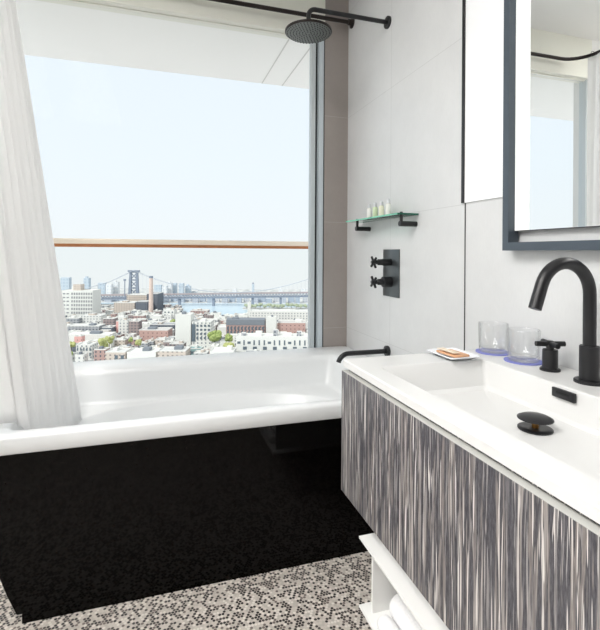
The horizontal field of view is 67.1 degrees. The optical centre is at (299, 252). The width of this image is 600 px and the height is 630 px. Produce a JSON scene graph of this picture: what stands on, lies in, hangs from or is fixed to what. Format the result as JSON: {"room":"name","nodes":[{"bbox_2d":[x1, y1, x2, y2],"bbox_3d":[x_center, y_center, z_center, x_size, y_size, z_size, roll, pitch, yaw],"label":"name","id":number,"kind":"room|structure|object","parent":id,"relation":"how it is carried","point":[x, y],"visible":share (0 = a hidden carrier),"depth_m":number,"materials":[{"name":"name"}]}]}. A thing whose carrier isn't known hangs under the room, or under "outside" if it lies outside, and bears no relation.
{"room":"hotel bathroom","nodes":[
{"label":"hotel bathroom","id":0,"kind":"room"},
{"bbox_2d":[36,0,324,38],"bbox_3d":[-0.774,-1.515,2.600,1.920,0.300,0.110,0,0,-17],"label":"ceiling","id":1,"kind":"structure","parent":0,"point":[206,10],"depth_m":2.65,"materials":[{"name":"white paint"}]},
{"bbox_2d":[47,0,324,347],"bbox_3d":[-0.778,-0.377,2.591,1.920,1.975,0.088,0,0,-17],"label":"window","id":2,"kind":"structure","parent":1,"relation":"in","point":[317,50],"depth_m":2.85,"materials":[{"name":"silver metal"}]},
{"bbox_2d":[208,0,354,28],"bbox_3d":[-1.059,-1.447,1.647,1.211,0.068,3.495,0,0,31],"label":"curtain rod","id":3,"kind":"object","parent":1,"relation":"attached to","point":[350,22],"visible":0.87,"depth_m":2.69,"materials":[{"name":"black metal"}]},
{"bbox_2d":[0,0,81,429],"bbox_3d":[-1.060,-0.289,1.627,0.436,2.348,1.260,0,0,-17],"label":"shower curtain","id":4,"kind":"object","parent":3,"relation":"hanging from","point":[38,387],"visible":0.97,"depth_m":1.75,"materials":[{"name":"white fabric"}]},
{"bbox_2d":[0,551,371,629],"bbox_3d":[-0.540,1.257,0.441,3.249,0.120,4.560,0,0,-17],"label":"floor","id":5,"kind":"structure","parent":0,"point":[328,594],"depth_m":1.53,"materials":[{"name":"tile"}]},
{"bbox_2d":[0,346,373,623],"bbox_3d":[-0.406,0.890,2.125,1.786,0.614,1.015,0,0,-17],"label":"bathtub","id":6,"kind":"object","parent":5,"relation":"on","point":[176,473],"visible":0.7,"depth_m":1.63,"materials":[{"name":"white plastic"}]},
{"bbox_2d":[0,346,366,455],"bbox_3d":[-0.406,0.798,2.125,1.786,0.429,1.015,0,0,-17],"label":"basin","id":7,"kind":"object","parent":6,"relation":"in","point":[285,402],"depth_m":2.20,"materials":[{"name":"white ceramic"}]},
{"bbox_2d":[323,0,348,346],"bbox_3d":[0.203,-0.229,2.934,0.159,2.860,0.160,0,0,-17],"label":"wall pier","id":8,"kind":"object","parent":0,"point":[337,44],"visible":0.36,"depth_m":2.86,"materials":[{"name":"beige ceramic"}]},
{"bbox_2d":[347,0,599,370],"bbox_3d":[0.967,-0.224,0.963,0.120,2.860,4.460,0,0,-17],"label":"wall","id":9,"kind":"structure","parent":0,"point":[405,78],"depth_m":2.02,"materials":[{"name":"white tile"}]},
{"bbox_2d":[285,7,390,43],"bbox_3d":[0.204,-1.168,2.266,0.558,0.158,0.234,0,0,-6],"label":"shower","id":10,"kind":"object","parent":9,"relation":"attached to","point":[308,30],"visible":1,"depth_m":2.26,"materials":[{"name":"black metal"}]},
{"bbox_2d":[336,346,390,362],"bbox_3d":[0.322,0.521,2.320,0.290,0.073,0.056,0,0,-17],"label":"tub spout","id":11,"kind":"object","parent":9,"relation":"attached to","point":[386,351],"visible":0.97,"depth_m":2.31,"materials":[{"name":"black metal"}]},
{"bbox_2d":[346,212,418,230],"bbox_3d":[0.408,-0.157,2.353,0.112,0.068,0.592,0,0,-17],"label":"glass shelf","id":12,"kind":"object","parent":9,"relation":"attached to","point":[400,215],"visible":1,"depth_m":2.27,"materials":[{"name":"green"}]},
{"bbox_2d":[367,204,371,217],"bbox_3d":[0.377,-0.224,2.460,0.028,0.081,0.028,0,0,-17],"label":"toiletry bottle","id":13,"kind":"object","parent":12,"relation":"on","point":[369,210],"visible":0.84,"depth_m":2.45,"materials":[{"name":"white plastic"}]},
{"bbox_2d":[372,203,377,216],"bbox_3d":[0.398,-0.224,2.393,0.028,0.081,0.028,0,0,-17],"label":"toiletry bottle","id":14,"kind":"object","parent":12,"relation":"on","point":[375,209],"visible":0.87,"depth_m":2.38,"materials":[{"name":"green"}]},
{"bbox_2d":[379,201,383,215],"bbox_3d":[0.419,-0.224,2.326,0.028,0.081,0.028,0,0,-17],"label":"toiletry bottle","id":15,"kind":"object","parent":12,"relation":"on","point":[381,207],"visible":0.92,"depth_m":2.32,"materials":[{"name":"beige plastic"}]},
{"bbox_2d":[385,199,390,214],"bbox_3d":[0.441,-0.226,2.257,0.028,0.085,0.028,0,0,-17],"label":"toiletry bottle","id":16,"kind":"object","parent":12,"relation":"on","point":[388,205],"visible":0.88,"depth_m":2.25,"materials":[{"name":"white plastic"}]},
{"bbox_2d":[370,249,399,297],"bbox_3d":[0.417,0.104,2.314,0.116,0.244,0.166,0,0,-17],"label":"shower valve","id":17,"kind":"object","parent":9,"relation":"attached to","point":[390,281],"visible":1,"depth_m":2.30,"materials":[{"name":"grey metal"}]},
{"bbox_2d":[359,533,448,629],"bbox_3d":[0.657,0.863,0.708,0.607,0.254,1.355,0,0,-17],"label":"shelf","id":18,"kind":"object","parent":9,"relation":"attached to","point":[389,579],"visible":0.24,"depth_m":1.17,"materials":[{"name":"white paint"}]},
{"bbox_2d":[377,614,399,629],"bbox_3d":[0.300,0.959,0.913,0.047,0.044,0.560,0,0,-17],"label":"rolled towel","id":19,"kind":"object","parent":18,"relation":"on","point":[384,622],"visible":1,"depth_m":1.15,"materials":[{"name":"white fabric"}]},
{"bbox_2d":[389,594,422,629],"bbox_3d":[0.347,0.946,0.967,0.077,0.073,0.535,0,0,-17],"label":"rolled towel","id":20,"kind":"object","parent":18,"relation":"on","point":[402,616],"visible":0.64,"depth_m":1.15,"materials":[{"name":"white fabric"}]},
{"bbox_2d":[464,203,465,350],"bbox_3d":[0.646,0.105,1.773,0.002,0.599,0.004,0,0,-17],"label":"trim","id":21,"kind":"structure","parent":9,"relation":"attached to","point":[465,203],"depth_m":1.77,"materials":[{"name":"black"}]},
{"bbox_2d":[341,370,599,629],"bbox_3d":[0.670,0.549,0.681,0.602,0.374,1.698,0,0,-17],"label":"vanity cabinet","id":22,"kind":"object","parent":9,"relation":"attached to","point":[486,546],"visible":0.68,"depth_m":0.85,"materials":[{"name":"grey wood"}]},
{"bbox_2d":[343,350,599,523],"bbox_3d":[0.673,0.380,0.691,0.591,0.087,1.715,0,0,-17],"label":"countertop","id":23,"kind":"structure","parent":22,"relation":"on","point":[542,426],"depth_m":1.10,"materials":[{"name":"white ceramic"}]},
{"bbox_2d":[427,348,479,360],"bbox_3d":[0.491,0.328,1.454,0.112,0.014,0.140,0,0,-17],"label":"soap dish","id":24,"kind":"object","parent":23,"relation":"on","point":[472,356],"visible":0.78,"depth_m":1.43,"materials":[{"name":"white ceramic"}]},
{"bbox_2d":[436,347,469,357],"bbox_3d":[0.490,0.319,1.454,0.061,0.015,0.096,0,0,-20],"label":"soap","id":25,"kind":"object","parent":24,"relation":"on","point":[450,352],"visible":1,"depth_m":1.43,"materials":[{"name":"brown"}]},
{"bbox_2d":[475,348,510,355],"bbox_3d":[0.653,0.334,1.528,0.112,0.003,0.112,0,0,-17],"label":"coaster","id":26,"kind":"object","parent":23,"relation":"on","point":[476,350],"visible":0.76,"depth_m":1.52,"materials":[{"name":"blue"}]},
{"bbox_2d":[478,321,508,353],"bbox_3d":[0.653,0.285,1.528,0.096,0.096,0.096,0,0,-17],"label":"drinking glass","id":27,"kind":"object","parent":26,"relation":"on","point":[489,348],"visible":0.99,"depth_m":1.52,"materials":[{"name":"clear glass"}]},
{"bbox_2d":[504,356,541,365],"bbox_3d":[0.693,0.335,1.403,0.112,0.003,0.112,0,0,-17],"label":"coaster","id":28,"kind":"object","parent":23,"relation":"on","point":[506,359],"visible":0.66,"depth_m":1.39,"materials":[{"name":"blue"}]},
{"bbox_2d":[507,330,540,363],"bbox_3d":[0.694,0.285,1.403,0.096,0.096,0.096,0,0,-17],"label":"drinking glass","id":29,"kind":"object","parent":28,"relation":"on","point":[520,357],"visible":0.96,"depth_m":1.39,"materials":[{"name":"clear glass"}]},
{"bbox_2d":[534,338,565,372],"bbox_3d":[0.717,0.294,1.296,0.068,0.085,0.068,0,0,-43],"label":"handle","id":30,"kind":"object","parent":23,"relation":"on","point":[549,354],"visible":1,"depth_m":1.28,"materials":[{"name":"black metal"}]},
{"bbox_2d":[528,257,599,386],"bbox_3d":[0.677,0.174,1.151,0.229,0.325,0.072,0,0,-17],"label":"sink faucet","id":31,"kind":"object","parent":23,"relation":"on","point":[589,352],"visible":1,"depth_m":1.15,"materials":[{"name":"black metal"}]},
{"bbox_2d":[461,0,503,202],"bbox_3d":[0.975,-0.794,0.730,0.010,1.200,2.213,0,0,-17],"label":"wall panel","id":32,"kind":"object","parent":9,"relation":"attached to","point":[482,20],"visible":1,"depth_m":1.68,"materials":[{"name":"white"}]},
{"bbox_2d":[502,0,599,250],"bbox_3d":[0.911,-0.656,0.857,0.042,1.300,1.393,0,0,-17],"label":"framed mirror","id":33,"kind":"object","parent":9,"relation":"attached to","point":[551,58],"visible":1,"depth_m":1.36,"materials":[{"name":"grey metal"}]},
{"bbox_3d":[-1.504,1.201,3.104,9.000,0.180,1.180,0,0,-17],"label":"floor","id":34,"kind":"structure","parent":0,"visible":0},
{"bbox_2d":[53,238,307,248],"bbox_3d":[-1.271,0.503,3.543,6.700,1.218,0.090,0,0,-17],"label":"balcony railing","id":35,"kind":"object","parent":34,"relation":"on","point":[58,242],"visible":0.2,"depth_m":3.59,"materials":[{"name":"beige wood"}]},
{"label":"outside","id":36,"kind":"structure","parent":0,"visible":0},
{"bbox_2d":[73,288,307,361],"bbox_3d":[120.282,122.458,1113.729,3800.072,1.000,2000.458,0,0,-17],"label":"ground","id":37,"kind":"structure","parent":36,"point":[141,290],"depth_m":1349.16,"materials":[{"name":"white"}]},
{"bbox_2d":[60,277,71,290],"bbox_3d":[-650.647,92.560,1256.999,23.507,49.107,14.000,0,0,0],"label":"skyscraper","id":38,"kind":"structure","parent":37,"relation":"on","point":[66,282],"depth_m":1249.90,"materials":[{"name":"blue glass"}]},
{"bbox_2d":[70,341,75,350],"bbox_3d":[-268.743,111.852,531.637,10.182,15.324,9.370,0,0,-6],"label":"tree","id":39,"kind":"object","parent":37,"relation":"on","point":[72,344],"visible":0.75,"depth_m":530.79,"materials":[{"name":"green plant"}]},
{"bbox_2d":[66,315,80,323],"bbox_3d":[-368.881,110.891,739.626,22.594,15.986,20.335,0,0,0],"label":"building","id":40,"kind":"structure","parent":37,"relation":"on","point":[74,319],"depth_m":729.42,"materials":[{"name":"white concrete"}]},
{"bbox_2d":[74,334,84,342],"bbox_3d":[-282.860,111.874,580.352,9.558,15.102,8.603,0,0,0],"label":"building","id":41,"kind":"structure","parent":37,"relation":"on","point":[78,338],"depth_m":576.03,"materials":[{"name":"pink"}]},
{"bbox_2d":[62,284,100,315],"bbox_3d":[-394.598,87.551,816.850,54.867,62.342,34.300,0,0,0],"label":"building","id":42,"kind":"structure","parent":37,"relation":"on","point":[77,300],"depth_m":799.93,"materials":[{"name":"white concrete"}]},
{"bbox_2d":[75,351,87,361],"bbox_3d":[-237.341,113.635,490.794,9.404,12.151,10.176,0,0,0],"label":"house","id":43,"kind":"structure","parent":37,"relation":"on","point":[79,357],"depth_m":485.66,"materials":[{"name":"white"}]},
{"bbox_2d":[67,323,104,331],"bbox_3d":[-321.090,112.810,678.264,48.716,12.749,22.000,0,0,0],"label":"building","id":44,"kind":"structure","parent":37,"relation":"on","point":[75,326],"depth_m":667.23,"materials":[{"name":"white concrete"}]},
{"bbox_2d":[76,341,97,359],"bbox_3d":[-242.341,110.288,514.445,17.378,18.783,15.941,0,0,0],"label":"building","id":45,"kind":"structure","parent":37,"relation":"on","point":[88,347],"depth_m":506.73,"materials":[{"name":"white concrete"}]},
{"bbox_2d":[83,276,90,288],"bbox_3d":[-602.173,92.015,1279.000,14.634,50.805,14.000,0,0,0],"label":"skyscraper","id":46,"kind":"structure","parent":37,"relation":"on","point":[87,281],"depth_m":1272.07,"materials":[{"name":"blue glass"}]},
{"bbox_2d":[68,331,115,341],"bbox_3d":[-282.338,112.783,609.061,60.865,13.291,22.000,0,0,0],"label":"building","id":47,"kind":"structure","parent":37,"relation":"on","point":[91,335],"depth_m":598.25,"materials":[{"name":"white"}]},
{"bbox_2d":[80,313,106,323],"bbox_3d":[-343.063,109.683,750.303,35.166,18.728,22.000,0,0,0],"label":"building","id":48,"kind":"structure","parent":37,"relation":"on","point":[90,317],"depth_m":739.28,"materials":[{"name":"white concrete"}]},
{"bbox_2d":[94,346,109,360],"bbox_3d":[-218.351,111.613,498.736,12.545,16.434,11.291,0,0,0],"label":"building","id":49,"kind":"structure","parent":37,"relation":"on","point":[99,353],"depth_m":493.07,"materials":[{"name":"concrete"}]},
{"bbox_2d":[98,283,106,293],"bbox_3d":[-569.119,101.888,1301.000,20.040,31.476,14.000,0,0,0],"label":"skyscraper","id":50,"kind":"structure","parent":37,"relation":"on","point":[102,287],"depth_m":1293.99,"materials":[{"name":"blue glass"}]},
{"bbox_2d":[98,338,108,346],"bbox_3d":[-236.563,111.000,541.395,11.466,17.431,12.623,0,0,35],"label":"tree","id":51,"kind":"object","parent":37,"relation":"on","point":[101,341],"visible":0.98,"depth_m":538.82,"materials":[{"name":"green plant"}]},
{"bbox_2d":[102,325,115,331],"bbox_3d":[-283.141,113.541,670.661,14.357,11.765,15.579,0,0,0],"label":"house","id":52,"kind":"structure","parent":37,"relation":"on","point":[112,327],"depth_m":668.86,"materials":[{"name":"white concrete"}]},
{"bbox_2d":[106,284,112,293],"bbox_3d":[-529.731,101.930,1257.000,15.210,31.888,14.000,0,0,0],"label":"skyscraper","id":53,"kind":"structure","parent":37,"relation":"on","point":[109,287],"depth_m":1249.90,"materials":[{"name":"blue glass"}]},
{"bbox_2d":[105,336,114,346],"bbox_3d":[-235.140,111.062,558.269,12.360,17.326,10.572,0,0,-34],"label":"tree","id":54,"kind":"object","parent":37,"relation":"on","point":[109,339],"visible":0.91,"depth_m":555.72,"materials":[{"name":"green plant"}]},
{"bbox_2d":[103,316,117,325],"bbox_3d":[-301.056,110.073,718.318,17.292,18.475,15.563,0,0,0],"label":"building","id":55,"kind":"structure","parent":37,"relation":"on","point":[108,320],"depth_m":710.61,"materials":[{"name":"white"}]},
{"bbox_2d":[112,280,119,293],"bbox_3d":[-521.280,97.899,1279.000,16.885,40.055,14.000,0,0,0],"label":"skyscraper","id":56,"kind":"structure","parent":37,"relation":"on","point":[116,285],"depth_m":1272.07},
{"bbox_2d":[105,347,131,359],"bbox_3d":[-197.986,111.953,493.866,21.432,16.010,19.589,0,0,0],"label":"building","id":57,"kind":"structure","parent":37,"relation":"on","point":[115,353],"depth_m":484.36,"materials":[{"name":"white concrete"}]},
{"bbox_2d":[116,332,124,337],"bbox_3d":[-254.705,115.798,632.647,12.922,7.608,13.993,0,0,0],"label":"house","id":58,"kind":"structure","parent":37,"relation":"on","point":[118,335],"depth_m":631.26,"materials":[{"name":"brick"}]},
{"bbox_2d":[114,336,128,345],"bbox_3d":[-232.908,114.411,586.594,16.490,10.656,13.572,0,0,0],"label":"house","id":59,"kind":"structure","parent":37,"relation":"on","point":[122,340],"depth_m":579.84,"materials":[{"name":"white"}]},
{"bbox_2d":[118,317,130,336],"bbox_3d":[-251.907,106.321,649.830,13.530,26.597,12.177,0,0,0],"label":"building","id":60,"kind":"structure","parent":37,"relation":"on","point":[123,324],"depth_m":643.71,"materials":[{"name":"white concrete"}]},
{"bbox_2d":[114,300,135,312],"bbox_3d":[-346.063,107.414,905.000,41.350,23.227,30.000,0,0,0],"label":"factory hall","id":61,"kind":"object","parent":37,"relation":"on","point":[125,305],"visible":0.76,"depth_m":890.00,"materials":[{"name":"white"}]},
{"bbox_2d":[127,333,136,336],"bbox_3d":[-230.043,115.252,619.361,8.592,9.009,11.681,0,0,0],"label":"house","id":62,"kind":"structure","parent":37,"relation":"on","point":[129,334],"depth_m":613.48,"materials":[{"name":"white"}]},
{"bbox_2d":[129,319,141,335],"bbox_3d":[-231.151,106.304,635.221,13.915,26.890,12.524,0,0,0],"label":"building","id":63,"kind":"structure","parent":37,"relation":"on","point":[135,325],"depth_m":628.95,"materials":[{"name":"white"}]},
{"bbox_2d":[129,336,142,345],"bbox_3d":[-212.659,113.909,586.279,13.083,11.914,10.626,0,0,0],"label":"house","id":64,"kind":"structure","parent":37,"relation":"on","point":[137,337],"depth_m":580.97,"materials":[{"name":"brick"}]},
{"bbox_2d":[127,293,146,300],"bbox_3d":[-339.236,103.052,955.000,42.633,32.037,30.000,0,0,0],"label":"factory hall","id":65,"kind":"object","parent":37,"relation":"on","point":[134,296],"visible":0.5,"depth_m":940.02,"materials":[{"name":"white concrete"}]},
{"bbox_2d":[135,339,141,347],"bbox_3d":[-195.849,112.209,547.499,8.227,15.524,9.518,0,0,-15],"label":"tree","id":66,"kind":"object","parent":37,"relation":"on","point":[138,342],"visible":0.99,"depth_m":544.58,"materials":[{"name":"green plant"}]},
{"bbox_2d":[133,313,145,318],"bbox_3d":[-282.051,113.059,793.748,18.816,12.742,12.609,0,0,0],"label":"house","id":67,"kind":"structure","parent":37,"relation":"on","point":[137,315],"depth_m":787.53,"materials":[{"name":"concrete"}]},
{"bbox_2d":[136,300,148,310],"bbox_3d":[-308.981,106.962,893.000,22.000,24.598,26.000,0,0,0],"label":"block","id":68,"kind":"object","parent":37,"relation":"on","point":[141,304],"visible":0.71,"depth_m":880.06,"materials":[{"name":"white"}]},
{"bbox_2d":[127,346,160,358],"bbox_3d":[-170.033,112.137,495.371,31.077,15.995,22.000,0,0,0],"label":"building","id":69,"kind":"structure","parent":37,"relation":"on","point":[147,351],"depth_m":484.36,"materials":[{"name":"white concrete"}]},
{"bbox_2d":[139,340,149,347],"bbox_3d":[-196.199,115.086,569.495,11.341,9.767,10.007,0,0,0],"label":"house","id":70,"kind":"structure","parent":37,"relation":"on","point":[146,342],"depth_m":564.61,"materials":[{"name":"white"}]},
{"bbox_2d":[142,322,150,327],"bbox_3d":[-231.148,112.580,681.881,14.197,14.339,12.778,0,0,0],"label":"building","id":71,"kind":"structure","parent":37,"relation":"on","point":[146,324],"depth_m":675.42,"materials":[{"name":"white"}]},
{"bbox_2d":[149,276,152,311],"bbox_3d":[-286.735,81.932,870.000,9.200,74.936,8.969,0,0,0],"label":"chimney","id":72,"kind":"object","parent":37,"relation":"on","point":[150,277],"visible":0.83,"depth_m":866.63,"materials":[{"name":"beige brick"}]},
{"bbox_2d":[148,338,154,345],"bbox_3d":[-192.614,115.213,584.837,9.437,9.559,12.056,0,0,0],"label":"house","id":73,"kind":"structure","parent":37,"relation":"on","point":[152,340],"depth_m":583.67,"materials":[{"name":"white"}]},
{"bbox_2d":[147,292,163,309],"bbox_3d":[-297.744,100.567,930.000,21.743,37.528,40.000,0,0,0],"label":"block","id":74,"kind":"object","parent":37,"relation":"on","point":[158,297],"visible":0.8,"depth_m":916.46,"materials":[{"name":"grey concrete"}]},
{"bbox_2d":[139,326,172,340],"bbox_3d":[-195.103,110.398,612.343,38.582,19.156,22.000,0,0,0],"label":"building","id":75,"kind":"structure","parent":37,"relation":"on","point":[147,333],"depth_m":601.32,"materials":[{"name":"red brick"}]},
{"bbox_2d":[150,315,162,320],"bbox_3d":[-253.268,114.898,799.958,18.427,9.426,15.953,0,0,0],"label":"house","id":76,"kind":"structure","parent":37,"relation":"on","point":[158,317],"depth_m":791.97,"materials":[{"name":"white"}]},
{"bbox_2d":[152,343,162,347],"bbox_3d":[-164.601,112.578,520.079,9.058,15.180,15.440,0,0,0],"label":"house","id":77,"kind":"structure","parent":37,"relation":"on","point":[159,345],"depth_m":519.13,"materials":[{"name":"white"}]},
{"bbox_2d":[154,285,162,291],"bbox_3d":[-407.952,105.260,1301.000,20.040,26.758,14.000,0,0,0],"label":"skyscraper","id":78,"kind":"structure","parent":37,"relation":"on","point":[157,288],"depth_m":1293.99,"materials":[{"name":"blue glass"}]},
{"bbox_2d":[155,337,166,344],"bbox_3d":[-180.581,115.156,590.104,13.452,9.822,15.955,0,0,0],"label":"house","id":79,"kind":"structure","parent":37,"relation":"on","point":[158,340],"depth_m":582.11,"materials":[{"name":"white"}]},
{"bbox_2d":[150,321,174,328],"bbox_3d":[-196.612,110.151,654.741,34.893,19.631,22.000,0,0,0],"label":"building","id":80,"kind":"structure","parent":37,"relation":"on","point":[160,323],"depth_m":643.71,"materials":[{"name":"white concrete"}]},
{"bbox_2d":[162,286,167,295],"bbox_3d":[-375.405,105.183,1257.000,12.445,27.321,14.000,0,0,0],"label":"skyscraper","id":81,"kind":"structure","parent":37,"relation":"on","point":[164,288],"depth_m":1249.90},
{"bbox_2d":[165,313,172,319],"bbox_3d":[-229.472,113.275,793.292,9.911,12.971,13.218,0,0,0],"label":"house","id":82,"kind":"structure","parent":37,"relation":"on","point":[167,316],"depth_m":786.76,"materials":[{"name":"white"}]},
{"bbox_2d":[163,339,175,345],"bbox_3d":[-162.891,114.095,565.547,12.469,12.168,13.110,0,0,0],"label":"house","id":83,"kind":"structure","parent":37,"relation":"on","point":[166,342],"depth_m":559.13,"materials":[{"name":"white"}]},
{"bbox_2d":[163,307,176,318],"bbox_3d":[-233.692,109.343,813.100,19.577,20.781,17.919,0,0,0],"label":"building","id":84,"kind":"structure","parent":37,"relation":"on","point":[172,310],"depth_m":804.44,"materials":[{"name":"white concrete"}]},
{"bbox_2d":[167,281,172,292],"bbox_3d":[-367.640,99.792,1279.000,12.945,38.201,14.000,0,0,0],"label":"skyscraper","id":85,"kind":"structure","parent":37,"relation":"on","point":[170,287],"depth_m":1272.07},
{"bbox_2d":[158,345,190,356],"bbox_3d":[-137.697,111.471,495.371,30.005,17.733,22.000,0,0,0],"label":"building","id":86,"kind":"structure","parent":37,"relation":"on","point":[178,350],"depth_m":488.99,"materials":[{"name":"white"}]},
{"bbox_2d":[173,283,176,292],"bbox_3d":[-359.724,102.836,1301.000,10.020,32.212,14.000,0,0,0],"label":"skyscraper","id":87,"kind":"structure","parent":37,"relation":"on","point":[174,286],"depth_m":1293.99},
{"bbox_2d":[169,340,185,345],"bbox_3d":[-147.387,113.284,545.598,17.104,13.985,12.955,0,0,0],"label":"house","id":88,"kind":"structure","parent":37,"relation":"on","point":[181,342],"depth_m":544.18,"materials":[{"name":"white"}]},
{"bbox_2d":[179,283,183,295],"bbox_3d":[-329.497,101.871,1257.000,12.445,34.521,14.000,0,0,0],"label":"skyscraper","id":89,"kind":"structure","parent":37,"relation":"on","point":[181,289],"depth_m":1249.90,"materials":[{"name":"blue glass"}]},
{"bbox_2d":[175,311,193,345],"bbox_3d":[-147.572,97.893,578.853,19.548,44.764,17.594,0,0,0],"label":"building","id":90,"kind":"structure","parent":37,"relation":"on","point":[183,320],"depth_m":570.01,"materials":[{"name":"white concrete"}]},
{"bbox_2d":[185,284,190,292],"bbox_3d":[-316.166,104.176,1279.000,14.071,30.080,14.000,0,0,0],"label":"skyscraper","id":91,"kind":"structure","parent":37,"relation":"on","point":[187,290],"depth_m":1272.07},
{"bbox_2d":[84,270,307,305],"bbox_3d":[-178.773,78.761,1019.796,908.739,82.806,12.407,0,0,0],"label":"suspension bridge","id":92,"kind":"structure","parent":37,"relation":"on","point":[130,272],"depth_m":1013.93,"materials":[{"name":"silver metal"}]},
{"bbox_2d":[190,344,203,354],"bbox_3d":[-121.313,121.298,527.427,14.415,27.023,13.573,0,0,0],"label":"building","id":93,"kind":"structure","parent":37,"relation":"on","point":[193,349],"depth_m":521.29,"materials":[{"name":"teal"}]},
{"bbox_2d":[190,308,209,313],"bbox_3d":[-192.755,114.009,872.358,32.396,11.964,22.000,0,0,0],"label":"building","id":94,"kind":"structure","parent":37,"relation":"on","point":[199,310],"depth_m":861.35,"materials":[{"name":"brick"}]},
{"bbox_2d":[194,349,208,354],"bbox_3d":[-109.013,113.810,500.241,14.457,13.415,13.279,0,0,0],"label":"house","id":95,"kind":"structure","parent":37,"relation":"on","point":[202,351],"depth_m":498.88,"materials":[{"name":"white"}]},
{"bbox_2d":[192,318,213,347],"bbox_3d":[-124.654,102.658,580.539,23.963,35.521,22.166,0,0,0],"label":"building","id":96,"kind":"structure","parent":37,"relation":"on","point":[200,327],"depth_m":570.01,"materials":[{"name":"white"}]},
{"bbox_2d":[207,330,221,341],"bbox_3d":[-104.505,107.772,554.591,20.175,25.548,18.127,0,0,45],"label":"tree","id":97,"kind":"object","parent":37,"relation":"on","point":[214,335],"visible":0.98,"depth_m":549.79,"materials":[{"name":"green plant"}]},
{"bbox_2d":[209,343,219,348],"bbox_3d":[-101.036,113.775,532.784,10.258,13.584,15.843,0,0,0],"label":"house","id":98,"kind":"structure","parent":37,"relation":"on","point":[211,346],"depth_m":531.83,"materials":[{"name":"white"}]},
{"bbox_2d":[210,311,220,317],"bbox_3d":[-155.767,114.080,836.425,18.471,12.287,10.053,0,0,0],"label":"house","id":99,"kind":"structure","parent":37,"relation":"on","point":[215,313],"depth_m":831.39,"materials":[{"name":"white"}]},
{"bbox_2d":[217,326,225,333],"bbox_3d":[-114.259,115.068,672.973,15.953,10.833,12.697,0,0,0],"label":"house","id":100,"kind":"structure","parent":37,"relation":"on","point":[222,328],"depth_m":666.58,"materials":[{"name":"white"}]},
{"bbox_2d":[210,345,236,353],"bbox_3d":[-83.996,111.737,495.371,25.719,17.874,22.000,0,0,0],"label":"building","id":101,"kind":"structure","parent":37,"relation":"on","point":[229,349],"depth_m":493.19,"materials":[{"name":"white"}]},
{"bbox_2d":[220,339,229,346],"bbox_3d":[-95.622,117.177,588.966,15.548,6.850,13.436,0,0,0],"label":"house","id":102,"kind":"structure","parent":37,"relation":"on","point":[222,341],"depth_m":582.25,"materials":[{"name":"white"}]},
{"bbox_2d":[225,333,232,341],"bbox_3d":[-86.619,108.982,549.504,9.761,23.352,10.462,0,0,-19],"label":"tree","id":103,"kind":"object","parent":37,"relation":"on","point":[228,337],"visible":0.99,"depth_m":547.24,"materials":[{"name":"green plant"}]},
{"bbox_2d":[223,342,234,346],"bbox_3d":[-82.323,111.618,522.070,13.833,18.133,14.335,0,0,32],"label":"tree","id":104,"kind":"object","parent":37,"relation":"on","point":[225,344],"visible":0.41,"depth_m":518.50,"materials":[{"name":"green plant"}]},
{"bbox_2d":[226,317,265,333],"bbox_3d":[-76.927,106.787,647.065,54.195,27.863,22.400,0,0,0],"label":"building","id":105,"kind":"structure","parent":37,"relation":"on","point":[234,325],"depth_m":636.21,"materials":[{"name":"brick"}]},
{"bbox_2d":[247,301,250,317],"bbox_3d":[-89.331,102.924,795.324,5.613,35.434,5.052,0,0,0],"label":"building","id":106,"kind":"structure","parent":37,"relation":"on","point":[249,302],"depth_m":792.74,"materials":[{"name":"white concrete"}]},
{"bbox_2d":[266,315,276,332],"bbox_3d":[-40.385,104.605,639.015,14.275,32.686,12.848,0,0,0],"label":"building","id":107,"kind":"structure","parent":37,"relation":"on","point":[271,321],"depth_m":632.65,"materials":[{"name":"white concrete"}]},
{"bbox_2d":[236,329,307,351],"bbox_3d":[-31.811,104.784,521.357,81.479,32.436,20.300,0,0,0],"label":"building","id":108,"kind":"structure","parent":37,"relation":"on","point":[245,341],"depth_m":511.46,"materials":[{"name":"white"}]},
{"bbox_2d":[250,309,307,324],"bbox_3d":[-34.793,109.059,770.811,97.498,23.850,22.000,0,0,0],"label":"building","id":109,"kind":"structure","parent":37,"relation":"on","point":[282,314],"depth_m":759.77,"materials":[{"name":"white concrete"}]},
{"bbox_2d":[277,319,304,332],"bbox_3d":[-12.206,108.758,650.981,39.645,24.734,22.000,0,0,0],"label":"building","id":110,"kind":"structure","parent":37,"relation":"on","point":[293,326],"depth_m":639.95,"materials":[{"name":"red brick"}]},
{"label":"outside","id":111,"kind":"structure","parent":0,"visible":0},
{"bbox_2d":[16,0,309,88],"bbox_3d":[-1.495,-1.658,3.133,9.000,0.202,1.240,0,0,-17],"label":"soffit","id":112,"kind":"structure","parent":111,"point":[48,30],"depth_m":3.40,"materials":[{"name":"white paint"}]},
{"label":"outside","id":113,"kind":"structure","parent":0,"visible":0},
{"bbox_2d":[243,307,307,309],"bbox_3d":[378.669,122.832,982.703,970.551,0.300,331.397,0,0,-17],"label":"bank","id":114,"kind":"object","parent":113,"point":[244,308],"visible":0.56,"depth_m":975.56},
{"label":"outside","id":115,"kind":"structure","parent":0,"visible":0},
{"bbox_2d":[101,303,307,314],"bbox_3d":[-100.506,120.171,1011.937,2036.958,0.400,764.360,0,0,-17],"label":"river surface","id":116,"kind":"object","parent":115,"point":[224,308],"visible":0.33,"depth_m":1004.32,"materials":[{"name":"blue liquid"}]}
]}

